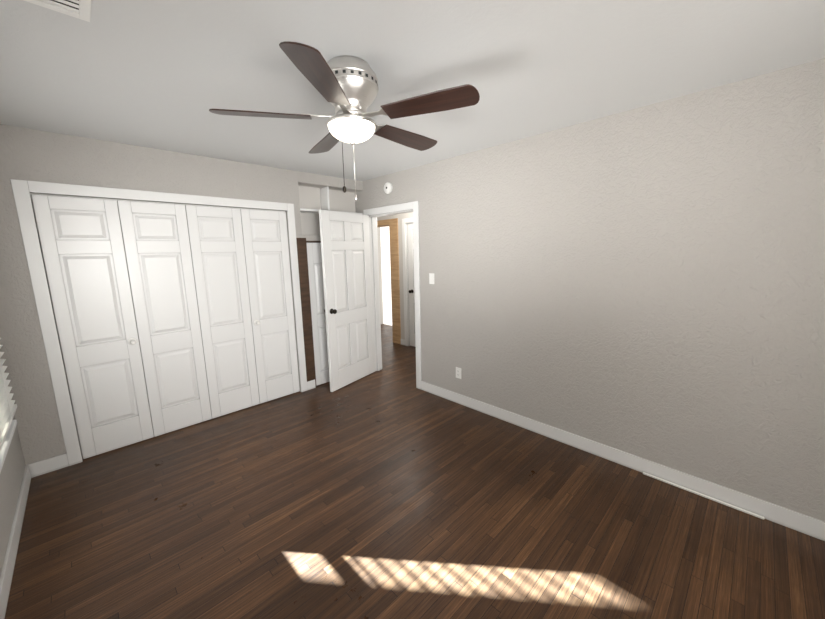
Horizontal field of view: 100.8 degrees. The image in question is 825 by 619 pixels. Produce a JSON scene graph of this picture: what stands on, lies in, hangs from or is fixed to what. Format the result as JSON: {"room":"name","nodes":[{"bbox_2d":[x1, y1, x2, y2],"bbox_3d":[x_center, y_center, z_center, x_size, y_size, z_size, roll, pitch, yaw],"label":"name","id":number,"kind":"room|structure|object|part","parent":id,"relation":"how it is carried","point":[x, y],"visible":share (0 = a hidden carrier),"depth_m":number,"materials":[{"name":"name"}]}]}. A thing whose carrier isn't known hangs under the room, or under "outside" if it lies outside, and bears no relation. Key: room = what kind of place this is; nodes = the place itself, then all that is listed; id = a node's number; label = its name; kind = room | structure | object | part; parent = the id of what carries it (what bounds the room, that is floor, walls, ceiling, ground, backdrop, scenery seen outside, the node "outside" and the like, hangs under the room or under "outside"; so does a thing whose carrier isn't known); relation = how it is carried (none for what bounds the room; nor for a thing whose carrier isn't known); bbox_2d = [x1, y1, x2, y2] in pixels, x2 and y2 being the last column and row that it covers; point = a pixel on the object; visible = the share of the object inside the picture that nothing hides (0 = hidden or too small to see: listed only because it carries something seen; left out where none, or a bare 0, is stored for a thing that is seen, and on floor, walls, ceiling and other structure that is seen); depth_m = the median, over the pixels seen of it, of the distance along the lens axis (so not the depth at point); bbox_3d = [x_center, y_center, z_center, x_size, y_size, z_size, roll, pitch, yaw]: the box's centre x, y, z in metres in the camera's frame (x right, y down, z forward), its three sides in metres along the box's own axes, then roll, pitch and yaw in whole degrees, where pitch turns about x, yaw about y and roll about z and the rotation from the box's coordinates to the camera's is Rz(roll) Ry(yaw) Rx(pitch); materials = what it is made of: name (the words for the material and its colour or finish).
{"room":"empty bedroom","nodes":[
{"label":"empty bedroom","id":0,"kind":"room"},
{"bbox_2d":[0,358,25,575],"bbox_3d":[-1.977,0.165,1.351,0.120,2.450,6.970,-10,13,-44],"label":"wall","id":1,"kind":"structure","parent":0,"point":[12,472],"depth_m":2.00,"materials":[{"name":"beige paint"}]},
{"bbox_2d":[0,420,16,472],"bbox_3d":[-1.966,0.801,1.521,0.145,0.028,1.660,-10,13,-44],"label":"window sill","id":2,"kind":"structure","parent":1,"relation":"attached to","point":[7,442],"depth_m":1.88,"materials":[{"name":"white paint"}]},
{"bbox_2d":[0,463,35,618],"bbox_3d":[-1.172,1.422,0.853,0.014,0.105,4.635,-10,13,-44],"label":"baseboard","id":3,"kind":"structure","parent":1,"relation":"attached to","point":[6,576],"depth_m":1.84,"materials":[{"name":"white paint"}]},
{"bbox_2d":[117,204,149,408],"bbox_3d":[-2.322,-0.164,3.342,2.220,2.450,0.580,-10,13,-44],"label":"wall","id":4,"kind":"structure","parent":0,"point":[132,300],"depth_m":3.28,"materials":[{"name":"paint"}]},
{"bbox_2d":[0,124,362,464],"bbox_3d":[-1.752,-0.187,3.409,3.130,2.450,0.120,-10,13,-44],"label":"wall","id":5,"kind":"structure","parent":0,"point":[27,154],"depth_m":2.50,"materials":[{"name":"beige paint"}]},
{"bbox_2d":[30,193,284,211],"bbox_3d":[-2.026,-0.916,3.028,1.833,0.035,0.030,-10,13,-44],"label":"liner","id":6,"kind":"object","parent":5,"relation":"attached to","point":[147,201],"visible":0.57,"depth_m":2.82,"materials":[{"name":"white plastic"}]},
{"bbox_2d":[31,194,153,458],"bbox_3d":[-2.446,0.165,2.672,0.453,2.012,0.097,-10,13,-44],"label":"bifold door","id":7,"kind":"structure","parent":6,"relation":"attached to","point":[82,247],"depth_m":2.67,"materials":[{"name":"white paint"}]},
{"bbox_3d":[-2.302,0.267,2.809,0.060,0.060,0.067,-10,13,-44],"label":"knob","id":8,"kind":"part","parent":7,"relation":"part of","materials":[{"name":"white"}]},
{"bbox_2d":[117,200,211,436],"bbox_3d":[-2.144,0.102,3.011,0.453,2.012,0.030,-10,13,-44],"label":"bifold door","id":9,"kind":"structure","parent":6,"relation":"attached to","point":[156,241],"depth_m":2.98,"materials":[{"name":"white paint"}]},
{"bbox_2d":[185,205,259,418],"bbox_3d":[-1.819,0.043,3.325,0.453,2.012,0.030,-10,13,-44],"label":"bifold door","id":10,"kind":"structure","parent":6,"relation":"attached to","point":[218,261],"depth_m":3.30,"materials":[{"name":"white paint"}]},
{"bbox_2d":[240,209,299,403],"bbox_3d":[-1.470,-0.013,3.616,0.453,2.012,0.097,-10,13,-44],"label":"bifold door","id":11,"kind":"structure","parent":6,"relation":"attached to","point":[266,247],"depth_m":3.62,"materials":[{"name":"white paint"}]},
{"bbox_3d":[-1.587,0.136,3.502,0.060,0.060,0.067,-10,13,-44],"label":"knob","id":12,"kind":"part","parent":11,"relation":"part of","materials":[{"name":"white"}]},
{"bbox_2d":[10,179,307,465],"bbox_3d":[-1.958,0.038,3.139,1.983,2.105,0.018,-10,13,-44],"label":"trim","id":13,"kind":"structure","parent":5,"relation":"attached to","point":[22,189],"depth_m":2.56,"materials":[{"name":"white paint"}]},
{"bbox_2d":[296,238,320,384],"bbox_3d":[-1.040,0.031,4.142,0.702,1.750,0.130,-10,13,-44],"label":"door frame","id":14,"kind":"structure","parent":5,"relation":"attached to","point":[305,304],"depth_m":3.88,"materials":[{"name":"brown wood"}]},
{"bbox_2d":[306,243,329,385],"bbox_3d":[-0.986,0.046,4.163,0.570,1.690,0.030,-10,13,-44],"label":"door","id":15,"kind":"structure","parent":5,"relation":"in","point":[315,269],"depth_m":4.02,"materials":[{"name":"white paint"}]},
{"bbox_2d":[298,184,355,234],"bbox_3d":[-1.044,-1.167,4.116,0.890,0.620,0.090,-10,13,-44],"label":"liner","id":16,"kind":"object","parent":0,"point":[310,198],"visible":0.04,"depth_m":4.04,"materials":[{"name":"paint"}]},
{"bbox_2d":[300,186,362,214],"bbox_3d":[-0.986,-1.291,4.054,0.856,0.293,0.168,-10,13,-44],"label":"niche shelf","id":17,"kind":"object","parent":16,"relation":"attached to","point":[324,197],"visible":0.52,"depth_m":3.98,"materials":[{"name":"white paint"}]},
{"bbox_2d":[377,227,382,323],"bbox_3d":[-2.368,-0.591,5.877,6.000,2.450,0.120,-10,13,-44],"label":"wall","id":18,"kind":"structure","parent":0,"point":[380,274],"depth_m":7.42,"materials":[{"name":"paint"}]},
{"bbox_2d":[380,227,391,325],"bbox_3d":[-0.104,-0.804,6.877,0.020,2.450,1.600,-10,13,-44],"label":"wall","id":19,"kind":"structure","parent":0,"point":[386,273],"depth_m":7.35,"materials":[{"name":"white paint"}]},
{"bbox_2d":[377,212,412,339],"bbox_3d":[0.089,-0.571,5.473,0.100,2.450,3.900,-10,13,-44],"label":"wall","id":20,"kind":"structure","parent":0,"point":[400,217],"depth_m":5.67,"materials":[{"name":"paint"}]},
{"bbox_2d":[377,218,400,343],"bbox_3d":[-0.574,-0.506,6.157,0.120,2.120,1.100,-10,13,-44],"label":"door frame","id":21,"kind":"structure","parent":20,"relation":"attached to","point":[392,224],"depth_m":5.79,"materials":[{"name":"brown wood"}]},
{"bbox_2d":[402,218,412,345],"bbox_3d":[0.205,-0.379,5.376,0.118,2.100,0.900,-10,13,-44],"label":"door frame","id":22,"kind":"structure","parent":20,"relation":"attached to","point":[405,221],"depth_m":5.61,"materials":[{"name":"white paint"}]},
{"bbox_2d":[407,223,415,346],"bbox_3d":[0.178,-0.340,5.355,0.102,2.010,0.730,-10,13,-44],"label":"hall door","id":23,"kind":"structure","parent":20,"relation":"in","point":[410,235],"depth_m":5.56,"materials":[{"name":"white paint"}]},
{"bbox_3d":[-0.029,-0.293,5.553,0.067,0.060,0.060,-10,13,-44],"label":"knob","id":24,"kind":"part","parent":23,"relation":"part of","materials":[{"name":"black metal"}]},
{"bbox_2d":[0,0,824,180],"bbox_3d":[0.146,-1.470,3.127,6.020,0.100,7.100,-10,13,-44],"label":"ceiling","id":25,"kind":"structure","parent":0,"point":[167,75],"depth_m":1.61,"materials":[{"name":"white paint"}]},
{"bbox_2d":[24,0,91,21],"bbox_3d":[-1.171,-1.035,1.031,0.300,0.008,0.400,-10,13,-44],"label":"ceiling vent","id":26,"kind":"object","parent":25,"relation":"in","point":[80,9],"visible":1,"depth_m":1.19,"materials":[{"name":"white plastic"}]},
{"bbox_2d":[209,41,479,200],"bbox_3d":[-0.276,-0.863,1.720,1.177,0.612,1.207,-10,13,-44],"label":"ceiling fan","id":27,"kind":"object","parent":25,"relation":"hanging from","point":[346,86],"visible":1,"depth_m":1.55,"materials":[{"name":"brown wood"}]},
{"bbox_3d":[-0.700,-0.907,1.589,0.440,0.006,0.136,-3,22,-12],"label":"blade","id":28,"kind":"part","parent":27,"relation":"part of","materials":[{"name":"brown wood"}]},
{"bbox_3d":[-0.341,-0.861,1.270,0.136,0.006,0.440,12,11,4],"label":"blade","id":29,"kind":"part","parent":27,"relation":"part of","materials":[{"name":"brown wood"}]},
{"bbox_3d":[-0.505,-0.985,2.023,0.136,0.006,0.440,-20,17,-27],"label":"blade","id":30,"kind":"part","parent":27,"relation":"part of","materials":[{"name":"brown wood"}]},
{"bbox_3d":[-0.349,-0.765,1.711,0.019,0.344,0.019,-10,13,-44],"label":"chain","id":31,"kind":"part","parent":27,"relation":"part of","materials":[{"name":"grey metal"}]},
{"bbox_3d":[-0.301,-1.028,1.656,0.275,0.264,0.275,-10,13,-44],"label":"motor","id":32,"kind":"part","parent":27,"relation":"part of","materials":[{"name":"silver metal"}]},
{"bbox_3d":[-0.298,-0.866,1.683,0.230,0.074,0.230,-10,13,-44],"label":"lamp shade","id":33,"kind":"part","parent":27,"relation":"part of","materials":[{"name":"white glass"}]},
{"bbox_3d":[-0.295,-0.749,1.732,0.012,0.384,0.012,-10,13,-44],"label":"chain","id":34,"kind":"part","parent":27,"relation":"part of","materials":[{"name":"silver metal"}]},
{"bbox_3d":[-0.026,-0.986,1.973,0.136,0.006,0.440,-9,2,43],"label":"blade","id":35,"kind":"part","parent":27,"relation":"part of","materials":[{"name":"brown wood"}]},
{"bbox_3d":[0.076,-0.909,1.508,0.440,0.006,0.136,3,-2,24],"label":"blade","id":36,"kind":"part","parent":27,"relation":"part of","materials":[{"name":"brown wood"}]},
{"bbox_2d":[5,324,824,618],"bbox_3d":[0.195,1.044,3.550,6.020,0.100,7.100,-10,13,-44],"label":"floor","id":37,"kind":"structure","parent":0,"point":[389,490],"depth_m":1.96,"materials":[{"name":"brown wood"}]},
{"bbox_2d":[643,472,764,519],"bbox_3d":[1.836,1.184,2.197,0.016,0.012,0.600,-10,13,-44],"label":"cord","id":38,"kind":"object","parent":37,"relation":"on","point":[711,498],"visible":1,"depth_m":2.16,"materials":[{"name":"white plastic"}]},
{"bbox_2d":[355,58,824,521],"bbox_3d":[0.297,-0.265,3.634,0.120,2.450,6.850,-10,13,-44],"label":"wall","id":39,"kind":"structure","parent":0,"point":[647,282],"depth_m":2.23,"materials":[{"name":"beige paint"}]},
{"bbox_2d":[319,210,374,391],"bbox_3d":[-0.713,-0.106,4.049,0.102,2.018,0.780,5,11,32],"label":"bedroom door","id":40,"kind":"structure","parent":39,"relation":"in","point":[345,252],"depth_m":4.00,"materials":[{"name":"white paint"}]},
{"bbox_3d":[-0.872,0.022,3.783,0.067,0.060,0.060,5,11,32],"label":"bedroom door knob","id":41,"kind":"part","parent":40,"relation":"part of","materials":[{"name":"black metal"}]},
{"bbox_2d":[384,182,392,193],"bbox_3d":[-0.282,-1.389,3.904,0.040,0.124,0.124,-10,13,-44],"label":"smoke detector","id":42,"kind":"object","parent":39,"relation":"attached to","point":[388,187],"visible":0.98,"depth_m":3.88,"materials":[{"name":"white plastic"}]},
{"bbox_2d":[363,201,421,388],"bbox_3d":[-0.205,-0.170,4.170,0.156,2.105,0.960,-10,13,-44],"label":"door frame","id":43,"kind":"structure","parent":39,"relation":"attached to","point":[414,205],"depth_m":4.03,"materials":[{"name":"white paint"}]},
{"bbox_2d":[429,273,433,283],"bbox_3d":[0.203,-0.327,3.623,0.012,0.114,0.070,-10,13,-44],"label":"switch plate","id":44,"kind":"object","parent":39,"relation":"attached to","point":[431,278],"visible":1,"depth_m":3.62,"materials":[{"name":"white plastic"}]},
{"bbox_2d":[456,367,460,378],"bbox_3d":[0.475,0.657,3.530,0.010,0.114,0.070,-10,13,-44],"label":"electrical outlet plate","id":45,"kind":"object","parent":39,"relation":"attached to","point":[458,372],"visible":1,"depth_m":3.53,"materials":[{"name":"white plastic"}]},
{"bbox_2d":[421,381,824,540],"bbox_3d":[1.389,1.067,2.659,0.014,0.105,3.665,-10,13,-44],"label":"baseboard","id":46,"kind":"structure","parent":39,"relation":"attached to","point":[799,522],"depth_m":2.36,"materials":[{"name":"white paint"}]},
{"bbox_3d":[-1.961,0.099,1.421,0.018,1.615,1.630,-10,13,-44],"label":"trim","id":47,"kind":"structure","parent":0,"visible":0},
{"bbox_2d":[0,338,16,451],"bbox_3d":[-1.934,0.004,1.434,0.058,1.387,1.570,-10,13,-44],"label":"window blinds","id":48,"kind":"object","parent":47,"relation":"attached to","point":[8,407],"visible":1,"depth_m":1.92,"materials":[{"name":"white plastic"}]}
]}

